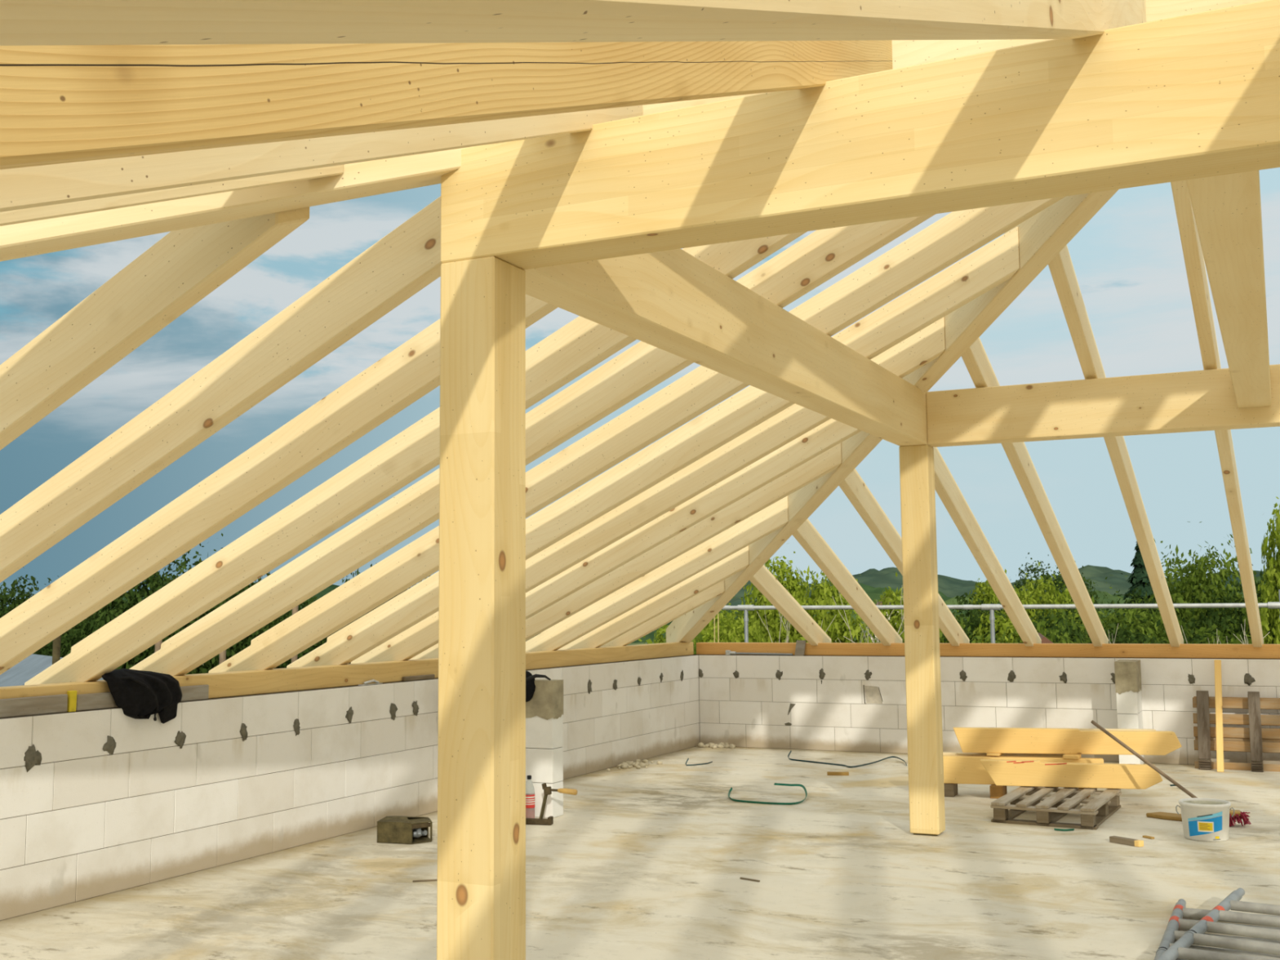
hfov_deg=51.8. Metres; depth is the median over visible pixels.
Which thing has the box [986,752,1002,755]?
wood block
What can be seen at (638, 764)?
rubble
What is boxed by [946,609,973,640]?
tree
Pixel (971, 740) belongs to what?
timber
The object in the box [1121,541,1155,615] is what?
spruce
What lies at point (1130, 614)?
tree
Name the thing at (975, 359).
rafter
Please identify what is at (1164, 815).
scrap
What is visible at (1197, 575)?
tree
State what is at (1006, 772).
timber
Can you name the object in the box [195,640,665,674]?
ground
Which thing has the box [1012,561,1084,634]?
tree
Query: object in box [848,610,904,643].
tree
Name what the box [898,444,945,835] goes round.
post
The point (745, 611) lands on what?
post
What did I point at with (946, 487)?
rafter
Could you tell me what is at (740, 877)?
wood offcut
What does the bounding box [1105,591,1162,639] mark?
tree
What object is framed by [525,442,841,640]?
rafter
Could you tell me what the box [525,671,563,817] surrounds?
pier
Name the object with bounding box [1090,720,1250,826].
broom
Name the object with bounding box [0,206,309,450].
rafter
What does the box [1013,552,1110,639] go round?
tree
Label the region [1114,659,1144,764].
pier
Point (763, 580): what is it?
rafter
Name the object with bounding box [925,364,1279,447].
beam
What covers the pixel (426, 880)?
wood offcut
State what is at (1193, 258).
rafter
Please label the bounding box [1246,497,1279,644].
tree
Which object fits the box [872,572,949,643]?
tree
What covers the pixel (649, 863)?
floor
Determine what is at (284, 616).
tree
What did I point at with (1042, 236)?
rafter
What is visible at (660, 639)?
tree
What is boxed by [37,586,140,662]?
tree
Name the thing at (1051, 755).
timber
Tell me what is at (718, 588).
rafter
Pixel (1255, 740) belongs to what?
pallet
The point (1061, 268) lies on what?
rafter
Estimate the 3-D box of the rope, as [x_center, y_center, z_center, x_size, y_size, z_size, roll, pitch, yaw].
[0.957,5.304,15.724,0.067,7.526,0.031,-3,-6,25]
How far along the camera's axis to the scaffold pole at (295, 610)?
10.48 m
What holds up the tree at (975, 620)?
on the ground
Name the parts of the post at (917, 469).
plate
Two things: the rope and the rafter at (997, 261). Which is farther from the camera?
the rope
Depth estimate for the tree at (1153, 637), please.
25.83 m
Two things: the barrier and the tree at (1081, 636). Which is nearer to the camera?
the barrier
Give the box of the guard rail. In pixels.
[721,601,1279,610]
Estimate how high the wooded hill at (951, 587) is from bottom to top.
20.460 m
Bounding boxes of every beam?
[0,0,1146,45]
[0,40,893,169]
[440,0,1279,269]
[524,248,933,447]
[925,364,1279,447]
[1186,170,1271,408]
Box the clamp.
[525,782,577,825]
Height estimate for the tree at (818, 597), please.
9.365 m
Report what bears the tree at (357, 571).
on the ground
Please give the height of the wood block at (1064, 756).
0.026 m
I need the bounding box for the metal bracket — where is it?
[358,679,382,685]
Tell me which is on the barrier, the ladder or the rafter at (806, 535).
the ladder
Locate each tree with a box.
[0,566,100,654]
[32,623,122,668]
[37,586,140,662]
[38,533,284,674]
[188,597,340,674]
[231,574,325,651]
[312,563,420,663]
[638,609,764,644]
[691,632,702,653]
[693,597,772,653]
[724,596,817,639]
[728,542,881,643]
[756,591,904,643]
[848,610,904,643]
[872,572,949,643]
[939,582,1015,643]
[939,592,1089,643]
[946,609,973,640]
[963,596,1052,643]
[968,568,1008,640]
[969,622,995,643]
[1008,585,1193,644]
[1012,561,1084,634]
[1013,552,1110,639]
[1035,586,1111,643]
[1054,541,1198,644]
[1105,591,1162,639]
[1106,557,1226,635]
[1107,624,1270,644]
[1108,600,1247,644]
[1135,586,1279,644]
[1141,521,1262,642]
[1143,564,1275,644]
[1177,552,1277,643]
[1186,619,1252,644]
[1207,623,1247,644]
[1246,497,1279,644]
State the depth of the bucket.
8.51 m
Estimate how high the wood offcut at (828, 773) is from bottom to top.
0.028 m
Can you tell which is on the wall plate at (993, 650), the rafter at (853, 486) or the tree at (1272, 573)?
the rafter at (853, 486)
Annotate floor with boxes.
[0,746,1279,959]
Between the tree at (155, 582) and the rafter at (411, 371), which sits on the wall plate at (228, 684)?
the rafter at (411, 371)
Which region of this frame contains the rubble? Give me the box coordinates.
[606,759,662,770]
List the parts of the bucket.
bail handle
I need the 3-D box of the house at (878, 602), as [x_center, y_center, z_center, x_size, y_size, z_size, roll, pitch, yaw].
[36.918,21.645,195.437,9.400,9.200,10.595,-3,-6,25]
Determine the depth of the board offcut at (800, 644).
14.31 m
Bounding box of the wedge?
[66,690,77,711]
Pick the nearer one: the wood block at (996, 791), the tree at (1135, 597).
the wood block at (996, 791)
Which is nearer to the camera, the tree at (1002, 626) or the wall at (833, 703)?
the wall at (833, 703)
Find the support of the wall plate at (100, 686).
on the wall at (94, 802)
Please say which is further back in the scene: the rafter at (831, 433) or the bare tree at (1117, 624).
the bare tree at (1117, 624)
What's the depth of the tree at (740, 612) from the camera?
32.60 m
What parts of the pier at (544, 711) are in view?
crown, cap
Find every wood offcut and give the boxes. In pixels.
[412,879,436,881]
[739,876,759,881]
[826,771,848,775]
[1109,835,1143,847]
[1142,835,1154,839]
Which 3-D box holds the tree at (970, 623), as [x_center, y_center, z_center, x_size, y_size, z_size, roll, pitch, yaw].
[6.312,6.521,26.918,5.568,7.660,4.584,0,-6,-10]
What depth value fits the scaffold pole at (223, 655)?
9.73 m
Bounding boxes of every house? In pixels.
[0,653,103,686]
[868,595,898,642]
[1038,632,1053,643]
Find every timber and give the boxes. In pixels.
[942,751,1063,757]
[942,755,1103,784]
[953,727,1182,755]
[980,759,1162,789]
[1017,727,1155,730]
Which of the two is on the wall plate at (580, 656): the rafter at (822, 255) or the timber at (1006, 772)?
the rafter at (822, 255)
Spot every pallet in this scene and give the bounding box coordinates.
[990,786,1121,829]
[1192,690,1279,772]
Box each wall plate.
[0,680,110,698]
[172,657,438,698]
[525,641,693,670]
[696,642,1279,658]
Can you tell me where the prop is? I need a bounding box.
[725,649,792,655]
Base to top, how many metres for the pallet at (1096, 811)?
0.138 m
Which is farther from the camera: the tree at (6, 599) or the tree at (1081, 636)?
the tree at (6, 599)
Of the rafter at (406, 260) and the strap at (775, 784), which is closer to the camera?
the rafter at (406, 260)
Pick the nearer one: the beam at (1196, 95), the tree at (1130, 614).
the beam at (1196, 95)
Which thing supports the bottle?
on the floor
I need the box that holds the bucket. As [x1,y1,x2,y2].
[1175,797,1234,841]
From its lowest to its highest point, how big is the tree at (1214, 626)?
7.975 m
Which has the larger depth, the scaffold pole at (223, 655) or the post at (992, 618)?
the post at (992, 618)
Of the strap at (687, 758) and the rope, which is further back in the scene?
the rope
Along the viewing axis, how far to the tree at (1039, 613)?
36.53 m
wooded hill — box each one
[7,582,737,643]
[728,564,1279,605]
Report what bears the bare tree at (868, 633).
on the ground
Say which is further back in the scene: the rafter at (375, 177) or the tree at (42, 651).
the tree at (42, 651)
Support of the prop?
on the wall at (833, 703)
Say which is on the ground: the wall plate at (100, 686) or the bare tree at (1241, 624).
the bare tree at (1241, 624)
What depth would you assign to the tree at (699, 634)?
25.50 m
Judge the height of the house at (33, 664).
6.700 m
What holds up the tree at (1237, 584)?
on the ground
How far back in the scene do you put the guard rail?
14.40 m
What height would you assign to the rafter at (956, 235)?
3.060 m
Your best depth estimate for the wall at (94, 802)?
8.16 m
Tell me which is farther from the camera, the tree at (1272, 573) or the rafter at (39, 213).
the tree at (1272, 573)
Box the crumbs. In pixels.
[697,742,735,748]
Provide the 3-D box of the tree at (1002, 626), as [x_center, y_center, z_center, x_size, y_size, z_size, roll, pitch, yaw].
[8.885,7.225,31.113,5.253,8.946,5.394,-4,-7,35]
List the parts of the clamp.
rail, handle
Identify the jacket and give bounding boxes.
[102,668,182,723]
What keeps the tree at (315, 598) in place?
on the ground
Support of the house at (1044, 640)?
on the ground
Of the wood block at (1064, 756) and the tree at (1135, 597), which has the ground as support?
the tree at (1135, 597)
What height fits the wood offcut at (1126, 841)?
0.036 m
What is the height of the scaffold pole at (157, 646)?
7.620 m
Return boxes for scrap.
[1146,811,1182,821]
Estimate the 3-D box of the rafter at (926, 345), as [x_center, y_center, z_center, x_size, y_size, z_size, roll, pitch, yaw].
[-0.129,0.276,9.329,4.644,2.474,0.080,-3,-6,25]
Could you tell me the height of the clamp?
0.287 m
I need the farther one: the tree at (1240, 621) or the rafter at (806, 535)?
the tree at (1240, 621)
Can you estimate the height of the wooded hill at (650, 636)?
16.666 m
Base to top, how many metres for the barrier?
0.055 m
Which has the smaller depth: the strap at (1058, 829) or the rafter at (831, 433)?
the strap at (1058, 829)
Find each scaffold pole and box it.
[52,635,61,664]
[154,639,162,653]
[218,649,226,664]
[291,604,298,662]
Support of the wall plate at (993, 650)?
on the wall at (833, 703)
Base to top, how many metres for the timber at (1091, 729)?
0.185 m
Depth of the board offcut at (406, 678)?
9.96 m
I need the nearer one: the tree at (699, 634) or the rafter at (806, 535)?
the rafter at (806, 535)
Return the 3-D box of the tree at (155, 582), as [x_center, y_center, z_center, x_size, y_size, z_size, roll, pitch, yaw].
[-13.172,6.196,37.088,6.640,10.160,5.907,-2,-6,12]
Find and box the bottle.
[525,775,535,817]
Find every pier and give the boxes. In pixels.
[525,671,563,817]
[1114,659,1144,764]
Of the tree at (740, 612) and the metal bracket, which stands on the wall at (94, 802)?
the metal bracket
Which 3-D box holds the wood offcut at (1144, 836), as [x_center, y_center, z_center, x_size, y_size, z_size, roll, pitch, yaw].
[3.327,2.337,8.631,0.030,0.012,0.078,2,-6,-25]
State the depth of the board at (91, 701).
7.29 m
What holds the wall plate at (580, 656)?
on the wall at (94, 802)
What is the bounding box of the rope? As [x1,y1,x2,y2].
[714,613,719,642]
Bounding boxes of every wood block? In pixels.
[943,783,957,796]
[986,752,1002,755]
[989,784,1007,798]
[1062,754,1080,759]
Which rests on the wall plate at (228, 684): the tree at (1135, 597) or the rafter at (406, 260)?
the rafter at (406, 260)
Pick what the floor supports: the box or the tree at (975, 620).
the box
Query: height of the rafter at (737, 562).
1.248 m
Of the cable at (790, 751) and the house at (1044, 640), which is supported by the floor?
the cable at (790, 751)
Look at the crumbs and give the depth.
14.47 m
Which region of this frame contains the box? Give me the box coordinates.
[377,815,432,844]
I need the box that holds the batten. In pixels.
[1214,659,1223,772]
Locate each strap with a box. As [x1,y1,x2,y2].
[685,758,712,765]
[728,782,807,804]
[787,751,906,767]
[1053,828,1074,831]
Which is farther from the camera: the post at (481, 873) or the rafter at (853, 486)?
the rafter at (853, 486)
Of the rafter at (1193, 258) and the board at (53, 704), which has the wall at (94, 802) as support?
the board at (53, 704)
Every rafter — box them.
[0,0,1263,261]
[0,105,643,212]
[0,164,343,226]
[0,195,442,582]
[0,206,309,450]
[0,293,558,675]
[24,231,806,684]
[128,213,935,675]
[208,196,1064,672]
[286,226,1019,667]
[351,316,945,663]
[409,418,861,659]
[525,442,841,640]
[525,495,788,652]
[558,545,748,649]
[600,580,724,647]
[666,189,1118,643]
[749,564,831,645]
[792,518,902,645]
[839,468,969,645]
[933,446,1041,646]
[961,337,1108,646]
[1048,244,1183,647]
[1170,180,1263,647]
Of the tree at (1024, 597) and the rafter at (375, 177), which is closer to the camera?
the rafter at (375, 177)
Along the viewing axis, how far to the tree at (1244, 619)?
27.56 m
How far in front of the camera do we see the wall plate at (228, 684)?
8.84 m
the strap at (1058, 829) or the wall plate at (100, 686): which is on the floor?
the strap at (1058, 829)
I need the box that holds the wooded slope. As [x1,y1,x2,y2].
[805,574,1266,642]
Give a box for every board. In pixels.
[0,693,67,718]
[75,684,208,711]
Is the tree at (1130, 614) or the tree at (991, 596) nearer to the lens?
the tree at (1130, 614)
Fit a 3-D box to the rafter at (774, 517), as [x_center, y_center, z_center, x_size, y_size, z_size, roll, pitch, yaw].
[0.028,0.965,11.780,2.773,1.576,0.080,-3,-6,25]
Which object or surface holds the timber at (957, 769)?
on the wood block at (950, 789)
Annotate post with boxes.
[436,256,525,959]
[743,609,748,642]
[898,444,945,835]
[989,609,995,643]
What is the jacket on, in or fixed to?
on the wall plate at (100, 686)
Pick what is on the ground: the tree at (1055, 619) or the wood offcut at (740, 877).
the tree at (1055, 619)
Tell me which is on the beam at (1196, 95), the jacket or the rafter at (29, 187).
the rafter at (29, 187)
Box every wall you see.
[0,654,699,920]
[693,653,1279,764]
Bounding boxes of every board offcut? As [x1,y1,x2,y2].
[402,674,435,681]
[795,640,805,655]
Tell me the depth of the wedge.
7.08 m
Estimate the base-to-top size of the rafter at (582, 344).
2.964 m
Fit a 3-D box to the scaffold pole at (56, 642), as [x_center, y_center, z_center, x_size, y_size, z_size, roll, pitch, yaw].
[-3.693,4.614,8.077,0.048,7.500,0.046,-3,-6,25]
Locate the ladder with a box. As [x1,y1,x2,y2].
[1155,888,1279,959]
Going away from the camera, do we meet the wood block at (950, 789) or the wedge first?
the wedge
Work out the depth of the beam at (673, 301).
5.90 m
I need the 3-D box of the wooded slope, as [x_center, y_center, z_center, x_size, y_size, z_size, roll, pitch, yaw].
[80.543,25.105,258.036,125.000,13.668,90.000,-3,-6,25]
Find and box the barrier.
[1154,898,1279,959]
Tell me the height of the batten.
0.994 m
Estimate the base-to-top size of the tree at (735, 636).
8.946 m

